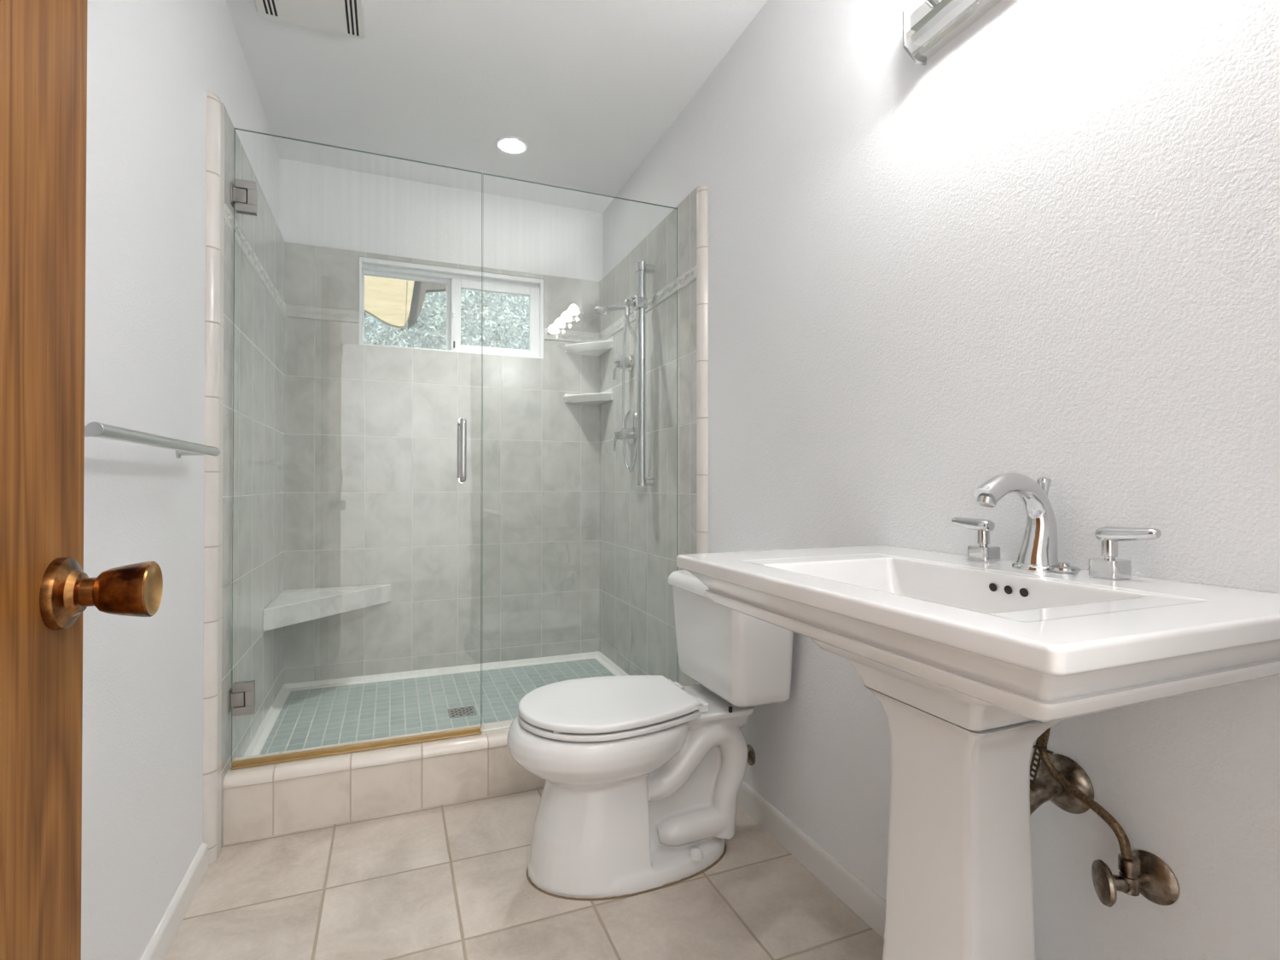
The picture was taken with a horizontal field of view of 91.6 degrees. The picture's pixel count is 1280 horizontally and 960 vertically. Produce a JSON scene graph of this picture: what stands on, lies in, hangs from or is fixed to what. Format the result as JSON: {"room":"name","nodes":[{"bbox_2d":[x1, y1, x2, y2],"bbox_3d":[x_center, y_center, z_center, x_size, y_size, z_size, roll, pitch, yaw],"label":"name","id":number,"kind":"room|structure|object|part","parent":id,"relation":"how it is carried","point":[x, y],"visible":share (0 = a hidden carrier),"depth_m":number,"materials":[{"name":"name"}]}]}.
{"room":"bathroom","nodes":[
{"label":"bathroom","id":0,"kind":"room"},
{"bbox_2d":[81,0,285,959],"bbox_3d":[-1.019,-0.201,1.223,0.125,2.420,3.385,0,0,-22],"label":"wall","id":1,"kind":"structure","parent":0,"point":[153,65],"depth_m":1.35,"materials":[{"name":"paint"}]},
{"bbox_2d":[84,421,220,458],"bbox_3d":[-0.911,-0.066,1.160,0.081,0.028,0.643,0,0,-22],"label":"towel bar","id":2,"kind":"object","parent":1,"relation":"attached to","point":[94,428],"visible":0.79,"depth_m":1.04,"materials":[{"name":"grey metal"}]},
{"bbox_3d":[-0.808,-0.068,0.884,0.068,0.028,0.028,0,0,-22],"label":"post","id":3,"kind":"part","parent":2,"relation":"part of","materials":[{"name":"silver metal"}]},
{"bbox_3d":[-1.031,-0.064,1.444,0.068,0.028,0.028,0,0,-22],"label":"post","id":4,"kind":"part","parent":2,"relation":"part of","materials":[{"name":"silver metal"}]},
{"bbox_2d":[139,843,208,959],"bbox_3d":[-0.766,0.973,0.699,0.014,0.066,1.997,0,0,-22],"label":"baseboard","id":5,"kind":"structure","parent":1,"relation":"attached to","point":[161,940],"depth_m":1.40,"materials":[{"name":"white paint"}]},
{"bbox_2d":[202,91,224,865],"bbox_3d":[-1.144,-0.012,1.673,0.027,2.049,0.065,0,0,-22],"label":"trim","id":6,"kind":"structure","parent":1,"relation":"attached to","point":[215,111],"depth_m":1.65,"materials":[{"name":"tile"}]},
{"bbox_2d":[224,202,285,316],"bbox_3d":[-1.351,-0.736,2.205,0.033,0.056,1.068,0,0,-22],"label":"trim","id":7,"kind":"structure","parent":1,"relation":"attached to","point":[240,237],"depth_m":2.04,"materials":[{"name":"tile"}]},
{"bbox_2d":[227,128,482,769],"bbox_3d":[-0.854,-0.095,1.932,0.708,1.851,0.123,0,0,-22],"label":"shower door","id":8,"kind":"structure","parent":1,"relation":"attached to","point":[244,196],"depth_m":1.83,"materials":[{"name":"clear glass"}]},
{"bbox_3d":[-1.181,0.633,1.796,0.004,0.060,0.050,0,0,-22],"label":"wall plate","id":9,"kind":"part","parent":8,"relation":"part of","materials":[{"name":"silver metal"}]},
{"bbox_3d":[-1.181,-0.825,1.807,0.004,0.060,0.050,0,0,-22],"label":"wall plate","id":10,"kind":"part","parent":8,"relation":"part of","materials":[{"name":"silver metal"}]},
{"bbox_3d":[-0.596,-0.096,2.070,0.019,0.210,0.057,0,0,-22],"label":"handle","id":11,"kind":"part","parent":8,"relation":"part of","materials":[{"name":"silver metal"}]},
{"bbox_3d":[-0.571,-0.097,2.009,0.019,0.210,0.057,0,0,-22],"label":"handle","id":12,"kind":"part","parent":8,"relation":"part of","materials":[{"name":"silver metal"}]},
{"bbox_2d":[260,658,615,754],"bbox_3d":[-0.711,0.940,2.535,1.427,0.080,0.870,0,0,-22],"label":"floor","id":13,"kind":"structure","parent":0,"point":[311,718],"depth_m":2.52,"materials":[{"name":"tile"}]},
{"bbox_2d":[447,705,477,718],"bbox_3d":[-0.689,0.897,2.410,0.100,0.003,0.100,0,0,-22],"label":"shower drain","id":14,"kind":"object","parent":13,"relation":"on","point":[465,711],"visible":1,"depth_m":2.40,"materials":[{"name":"grey metal"}]},
{"bbox_2d":[279,157,602,684],"bbox_3d":[-0.898,-0.186,3.016,1.477,2.420,0.145,0,0,-22],"label":"wall","id":15,"kind":"structure","parent":0,"point":[373,495],"depth_m":2.91,"materials":[{"name":"tile"}]},
{"bbox_2d":[285,303,358,323],"bbox_3d":[-1.402,-0.732,2.750,0.293,0.056,0.033,0,0,-22],"label":"trim","id":16,"kind":"structure","parent":15,"relation":"attached to","point":[292,311],"depth_m":2.74,"materials":[{"name":"tile"}]},
{"bbox_2d":[262,584,390,631],"bbox_3d":[-1.250,0.512,2.546,0.431,0.080,0.458,0,0,-22],"label":"shower bench","id":17,"kind":"object","parent":15,"relation":"attached to","point":[290,607],"visible":1,"depth_m":2.52,"materials":[{"name":"stone"}]},
{"bbox_2d":[243,651,629,756],"bbox_3d":[-0.711,0.888,2.536,1.427,0.024,0.870,0,0,-22],"label":"trim","id":18,"kind":"structure","parent":15,"relation":"attached to","point":[262,734],"depth_m":2.82,"materials":[{"name":"white"}]},
{"bbox_2d":[358,256,543,358],"bbox_3d":[-0.898,-0.805,3.020,0.844,0.399,0.136,0,0,-22],"label":"window","id":19,"kind":"structure","parent":15,"relation":"in","point":[455,280],"depth_m":2.99,"materials":[{"name":"white plastic"}]},
{"bbox_3d":[-1.090,-0.789,2.949,0.415,0.351,0.025,0,0,-22],"label":"fixed sash","id":20,"kind":"part","parent":19,"relation":"part of","materials":[{"name":"clear glass"}]},
{"bbox_3d":[-0.708,-0.789,3.062,0.424,0.351,0.026,0,0,-22],"label":"sliding sash","id":21,"kind":"part","parent":19,"relation":"part of","materials":[{"name":"white plastic"}]},
{"bbox_2d":[543,328,599,343],"bbox_3d":[-0.347,-0.729,3.171,0.292,0.056,0.033,0,0,-22],"label":"trim","id":22,"kind":"structure","parent":15,"relation":"attached to","point":[549,334],"depth_m":3.15,"materials":[{"name":"tile"}]},
{"bbox_2d":[563,336,613,355],"bbox_3d":[-0.259,-0.668,3.078,0.195,0.056,0.220,0,0,-22],"label":"corner shelf","id":23,"kind":"object","parent":15,"relation":"attached to","point":[593,348],"visible":1,"depth_m":3.08,"materials":[{"name":"white ceramic"}]},
{"bbox_2d":[563,388,613,405],"bbox_3d":[-0.259,-0.416,3.076,0.195,0.056,0.220,0,0,-22],"label":"corner shelf","id":24,"kind":"object","parent":15,"relation":"attached to","point":[598,398],"visible":1,"depth_m":3.07,"materials":[{"name":"white ceramic"}]},
{"bbox_2d":[225,0,767,213],"bbox_3d":[-0.295,-1.448,1.511,1.677,0.080,3.365,0,0,-22],"label":"ceiling","id":25,"kind":"structure","parent":0,"point":[590,87],"depth_m":2.20,"materials":[{"name":"paint"}]},
{"bbox_2d":[254,0,365,38],"bbox_3d":[-0.946,-1.395,1.768,0.293,0.022,0.305,0,0,-22],"label":"ceiling vent","id":26,"kind":"object","parent":25,"relation":"in","point":[344,17],"visible":1,"depth_m":1.85,"materials":[{"name":"white metal"}]},
{"bbox_2d":[495,135,528,154],"bbox_3d":[-0.535,-1.395,2.603,0.134,0.010,0.134,0,0,-22],"label":"recessed light","id":27,"kind":"object","parent":25,"relation":"in","point":[514,145],"visible":1,"depth_m":2.59,"materials":[{"name":"white glass"}]},
{"bbox_2d":[163,786,884,959],"bbox_3d":[-0.094,1.038,0.988,1.677,0.060,2.280,0,0,-22],"label":"floor","id":28,"kind":"structure","parent":0,"point":[447,881],"depth_m":1.48,"materials":[{"name":"tile"}]},
{"bbox_2d":[223,745,546,844],"bbox_3d":[-0.523,0.939,2.064,1.427,0.154,0.145,0,0,-22],"label":"shower curb","id":29,"kind":"object","parent":28,"relation":"on","point":[288,805],"visible":0.5,"depth_m":1.87,"materials":[{"name":"tile"}]},
{"bbox_2d":[223,719,513,789],"bbox_3d":[-0.522,0.846,2.063,1.427,0.028,0.150,0,0,-22],"label":"shower curb","id":30,"kind":"object","parent":29,"relation":"on","point":[278,771],"visible":0.6,"depth_m":1.89,"materials":[{"name":"tile"}]},
{"bbox_2d":[481,173,679,732],"bbox_3d":[-0.190,-0.093,2.197,0.716,1.852,0.014,0,0,-22],"label":"glass panel","id":31,"kind":"object","parent":30,"relation":"on","point":[677,247],"visible":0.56,"depth_m":2.32,"materials":[{"name":"clear glass"}]},
{"bbox_2d":[506,570,793,901],"bbox_3d":[0.009,0.647,1.705,0.733,0.732,0.428,0,0,-22],"label":"toilet","id":32,"kind":"object","parent":28,"relation":"on","point":[643,775],"visible":0.99,"depth_m":1.60,"materials":[{"name":"ceramic"}]},
{"bbox_3d":[-0.097,0.611,1.663,0.449,0.014,0.378,0,0,-22],"label":"seat","id":33,"kind":"part","parent":32,"relation":"part of","materials":[{"name":"plastic"}]},
{"bbox_3d":[-0.095,0.589,1.664,0.454,0.020,0.378,0,0,-22],"label":"lid","id":34,"kind":"part","parent":32,"relation":"part of","materials":[{"name":"plastic"}]},
{"bbox_3d":[-0.026,0.817,1.690,0.658,0.392,0.385,0,0,-22],"label":"bowl","id":35,"kind":"part","parent":32,"relation":"part of","materials":[{"name":"ceramic"}]},
{"bbox_3d":[0.252,0.304,1.804,0.209,0.044,0.428,0,0,-22],"label":"tank lid","id":36,"kind":"part","parent":32,"relation":"part of","materials":[{"name":"ceramic"}]},
{"bbox_3d":[0.257,0.460,1.805,0.192,0.272,0.412,0,0,-22],"label":"tank","id":37,"kind":"part","parent":32,"relation":"part of","materials":[{"name":"ceramic"}]},
{"bbox_2d":[676,545,1279,959],"bbox_3d":[0.442,0.575,0.951,0.509,0.866,0.748,0,0,-22],"label":"pedestal sink","id":38,"kind":"object","parent":28,"relation":"on","point":[967,663],"visible":1,"depth_m":0.86,"materials":[{"name":"ceramic"}]},
{"bbox_2d":[676,545,1279,731],"bbox_3d":[0.442,0.237,0.954,0.509,0.190,0.748,0,0,-22],"label":"basin","id":39,"kind":"object","parent":38,"relation":"in","point":[954,642],"depth_m":0.71,"materials":[{"name":"ceramic"}]},
{"bbox_2d":[951,472,1161,580],"bbox_3d":[0.604,0.065,0.985,0.168,0.154,0.334,0,0,-22],"label":"faucet","id":40,"kind":"object","parent":38,"relation":"on","point":[1038,551],"visible":0.99,"depth_m":0.98,"materials":[{"name":"silver metal"}]},
{"bbox_3d":[0.596,0.080,1.119,0.028,0.024,0.079,0,0,-22],"label":"lever","id":41,"kind":"part","parent":40,"relation":"part of","materials":[{"name":"silver metal"}]},
{"bbox_3d":[0.605,0.101,1.096,0.020,0.036,0.020,0,0,-22],"label":"stem","id":42,"kind":"part","parent":40,"relation":"part of","materials":[{"name":"silver metal"}]},
{"bbox_3d":[0.605,0.130,1.096,0.041,0.026,0.041,0,0,-22],"label":"handle","id":43,"kind":"part","parent":40,"relation":"part of","materials":[{"name":"silver metal"}]},
{"bbox_3d":[0.600,0.065,0.990,0.164,0.154,0.072,0,0,-22],"label":"spout","id":44,"kind":"part","parent":40,"relation":"part of","materials":[{"name":"silver metal"}]},
{"bbox_3d":[0.667,0.059,1.028,0.021,0.130,0.021,0,0,-22],"label":"lift rod","id":45,"kind":"part","parent":40,"relation":"part of","materials":[{"name":"silver metal"}]},
{"bbox_3d":[0.681,0.099,0.904,0.020,0.036,0.020,0,0,-22],"label":"stem","id":46,"kind":"part","parent":40,"relation":"part of","materials":[{"name":"silver metal"}]},
{"bbox_3d":[0.681,0.128,0.904,0.041,0.026,0.041,0,0,-22],"label":"handle","id":47,"kind":"part","parent":40,"relation":"part of","materials":[{"name":"silver metal"}]},
{"bbox_3d":[0.690,0.078,0.882,0.028,0.024,0.079,0,0,-22],"label":"lever","id":48,"kind":"part","parent":40,"relation":"part of","materials":[{"name":"silver metal"}]},
{"bbox_2d":[1048,562,1080,573],"bbox_3d":[0.653,0.135,0.959,0.041,0.015,0.041,0,0,-22],"label":"drain stopper","id":49,"kind":"object","parent":38,"relation":"on","point":[1062,567],"visible":1,"depth_m":0.95,"materials":[{"name":"grey metal"}]},
{"bbox_2d":[599,0,1279,959],"bbox_3d":[0.422,-0.196,1.798,0.125,2.420,3.385,0,0,-22],"label":"wall","id":50,"kind":"structure","parent":0,"point":[1047,244],"depth_m":1.14,"materials":[{"name":"paint"}]},
{"bbox_2d":[592,302,636,471],"bbox_3d":[-0.069,-0.387,2.578,0.148,0.707,0.331,0,0,22],"label":"shower","id":51,"kind":"object","parent":50,"relation":"attached to","point":[604,310],"visible":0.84,"depth_m":2.63,"materials":[{"name":"silver metal"}]},
{"bbox_3d":[-0.096,-0.686,2.497,0.118,0.052,0.032,0,0,-22],"label":"handle","id":52,"kind":"part","parent":51,"relation":"part of","materials":[{"name":"silver metal"}]},
{"bbox_2d":[612,354,634,379],"bbox_3d":[-0.078,-0.504,2.772,0.085,0.115,0.076,0,0,-22],"label":"shower valve","id":53,"kind":"object","parent":50,"relation":"attached to","point":[619,361],"visible":0.98,"depth_m":2.76,"materials":[{"name":"silver metal"}]},
{"bbox_3d":[-0.110,-0.482,2.767,0.035,0.071,0.022,0,-1,44],"label":"lever","id":54,"kind":"part","parent":53,"relation":"part of","materials":[{"name":"silver metal"}]},
{"bbox_3d":[-0.082,-0.523,2.771,0.077,0.060,0.060,0,0,-22],"label":"knob","id":55,"kind":"part","parent":53,"relation":"part of","materials":[{"name":"silver metal"}]},
{"bbox_2d":[612,409,636,451],"bbox_3d":[-0.074,-0.222,2.760,0.085,0.186,0.156,0,0,-22],"label":"shower valve","id":56,"kind":"object","parent":50,"relation":"attached to","point":[629,432],"visible":0.96,"depth_m":2.74,"materials":[{"name":"silver metal"}]},
{"bbox_3d":[-0.109,-0.165,2.760,0.022,0.072,0.044,0,-1,-38],"label":"lever","id":57,"kind":"part","parent":56,"relation":"part of","materials":[{"name":"silver metal"}]},
{"bbox_3d":[-0.078,-0.206,2.759,0.077,0.060,0.060,0,0,-22],"label":"knob","id":58,"kind":"part","parent":56,"relation":"part of","materials":[{"name":"silver metal"}]},
{"bbox_2d":[623,261,655,486],"bbox_3d":[-0.007,-0.430,2.539,0.125,0.910,0.075,0,0,-22],"label":"slide bar","id":59,"kind":"object","parent":50,"relation":"attached to","point":[638,302],"visible":1,"depth_m":2.52,"materials":[{"name":"grey metal"}]},
{"bbox_3d":[0.004,-0.429,2.535,0.032,0.892,0.048,0,0,-22],"label":"rail","id":60,"kind":"part","parent":59,"relation":"part of","materials":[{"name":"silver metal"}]},
{"bbox_2d":[598,262,696,341],"bbox_3d":[0.001,-0.732,2.712,0.033,0.056,1.118,0,0,-22],"label":"trim","id":61,"kind":"structure","parent":50,"relation":"attached to","point":[689,276],"depth_m":2.48,"materials":[{"name":"tile"}]},
{"bbox_2d":[696,185,708,684],"bbox_3d":[0.216,-0.009,2.176,0.027,2.049,0.043,0,0,-22],"label":"trim","id":62,"kind":"structure","parent":50,"relation":"attached to","point":[701,193],"depth_m":2.17,"materials":[{"name":"tile"}]},
{"bbox_2d":[746,744,755,765],"bbox_3d":[0.347,0.788,1.791,0.065,0.058,0.041,0,0,-22],"label":"supply valve","id":63,"kind":"object","parent":50,"relation":"attached to","point":[751,755],"visible":0.18,"depth_m":1.78,"materials":[{"name":"metal"}]},
{"bbox_2d":[736,780,886,938],"bbox_3d":[0.598,0.971,1.231,0.011,0.078,1.976,0,0,-22],"label":"baseboard","id":64,"kind":"structure","parent":50,"relation":"attached to","point":[869,906],"depth_m":1.58,"materials":[{"name":"white paint"}]},
{"bbox_2d":[899,0,1002,65],"bbox_3d":[0.638,-0.935,0.975,0.137,0.156,0.617,0,0,-22],"label":"vanity light","id":65,"kind":"object","parent":50,"relation":"attached to","point":[928,26],"visible":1,"depth_m":1.21,"materials":[{"name":"silver metal"}]},
{"bbox_3d":[0.532,-0.961,1.179,0.090,0.102,0.101,0,0,-22],"label":"lamp shade","id":66,"kind":"part","parent":65,"relation":"part of","materials":[{"name":"white glass"}]},
{"bbox_2d":[924,0,941,7],"bbox_3d":[0.570,-0.934,1.194,0.038,0.050,0.048,0,0,-22],"label":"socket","id":67,"kind":"object","parent":65,"relation":"attached to","point":[928,3],"depth_m":1.20,"materials":[{"name":"silver metal"}]},
{"bbox_2d":[1029,735,1093,815],"bbox_3d":[0.629,0.518,0.987,0.138,0.261,0.089,0,0,-22],"label":"drain pipe","id":68,"kind":"object","parent":50,"relation":"attached to","point":[1044,788],"visible":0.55,"depth_m":0.98,"materials":[{"name":"metal"}]},
{"bbox_3d":[0.620,0.417,0.965,0.005,0.007,0.040,0,0,-22],"label":"lift rod","id":69,"kind":"part","parent":68,"relation":"part of","materials":[{"name":"metal"}]},
{"bbox_3d":[0.621,0.562,0.992,0.130,0.173,0.042,0,0,-11],"label":"waste arm","id":70,"kind":"part","parent":68,"relation":"part of","materials":[{"name":"metal"}]},
{"bbox_3d":[0.684,0.493,1.010,0.019,0.089,0.089,0,0,-22],"label":"wall plate","id":71,"kind":"part","parent":68,"relation":"part of","materials":[{"name":"metal"}]},
{"bbox_2d":[1037,727,1179,907],"bbox_3d":[0.676,0.476,0.924,0.096,0.261,0.162,0,0,-22],"label":"supply valve","id":72,"kind":"object","parent":50,"relation":"attached to","point":[1143,872],"visible":0.93,"depth_m":0.88,"materials":[{"name":"metal"}]},
{"bbox_3d":[0.659,0.573,0.886,0.015,0.058,0.058,0,0,13],"label":"round handle","id":73,"kind":"part","parent":72,"relation":"part of","materials":[{"name":"metal"}]},
{"bbox_3d":[0.732,0.572,0.895,0.014,0.069,0.069,0,0,-22],"label":"wall plate","id":74,"kind":"part","parent":72,"relation":"part of","materials":[{"name":"metal"}]},
{"label":"outside","id":75,"kind":"structure","parent":0,"visible":0},
{"bbox_3d":[-3.371,1.366,8.445,18.000,0.100,11.795,0,0,-22],"label":"ground","id":76,"kind":"structure","parent":75,"visible":0},
{"bbox_2d":[364,279,529,349],"bbox_3d":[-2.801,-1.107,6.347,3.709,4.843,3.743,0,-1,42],"label":"tree","id":77,"kind":"object","parent":76,"relation":"on","point":[386,337],"visible":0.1,"depth_m":6.17,"materials":[{"name":"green plant"}]},
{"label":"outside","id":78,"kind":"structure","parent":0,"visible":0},
{"bbox_2d":[364,274,461,329],"bbox_3d":[-1.570,-1.346,3.747,1.350,0.850,0.135,0,0,-22],"label":"roof eave","id":79,"kind":"object","parent":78,"point":[385,298],"visible":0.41,"depth_m":3.73,"materials":[{"name":"beige wood"}]},
{"bbox_3d":[0.306,-0.210,-0.006,1.477,2.420,0.120,0,0,-22],"label":"wall","id":80,"kind":"structure","parent":0,"visible":0},
{"bbox_2d":[0,0,162,959],"bbox_3d":[-0.393,-0.019,0.259,0.108,2.018,0.819,0,0,-22],"label":"door","id":81,"kind":"structure","parent":80,"relation":"in","point":[45,590],"depth_m":0.55,"materials":[{"name":"brown wood"}]},
{"bbox_3d":[-0.429,-0.019,0.249,0.035,2.018,0.810,0,0,-22],"label":"panel","id":82,"kind":"part","parent":81,"relation":"part of","materials":[{"name":"brown wood"}]},
{"bbox_3d":[-0.496,0.106,0.600,0.044,0.054,0.054,0,0,-22],"label":"knob","id":83,"kind":"part","parent":81,"relation":"part of","materials":[{"name":"brown metal"}]},
{"bbox_3d":[-0.478,0.106,0.607,0.007,0.051,0.051,0,0,-22],"label":"knob","id":84,"kind":"part","parent":81,"relation":"part of","materials":[{"name":"brown metal"}]}
]}

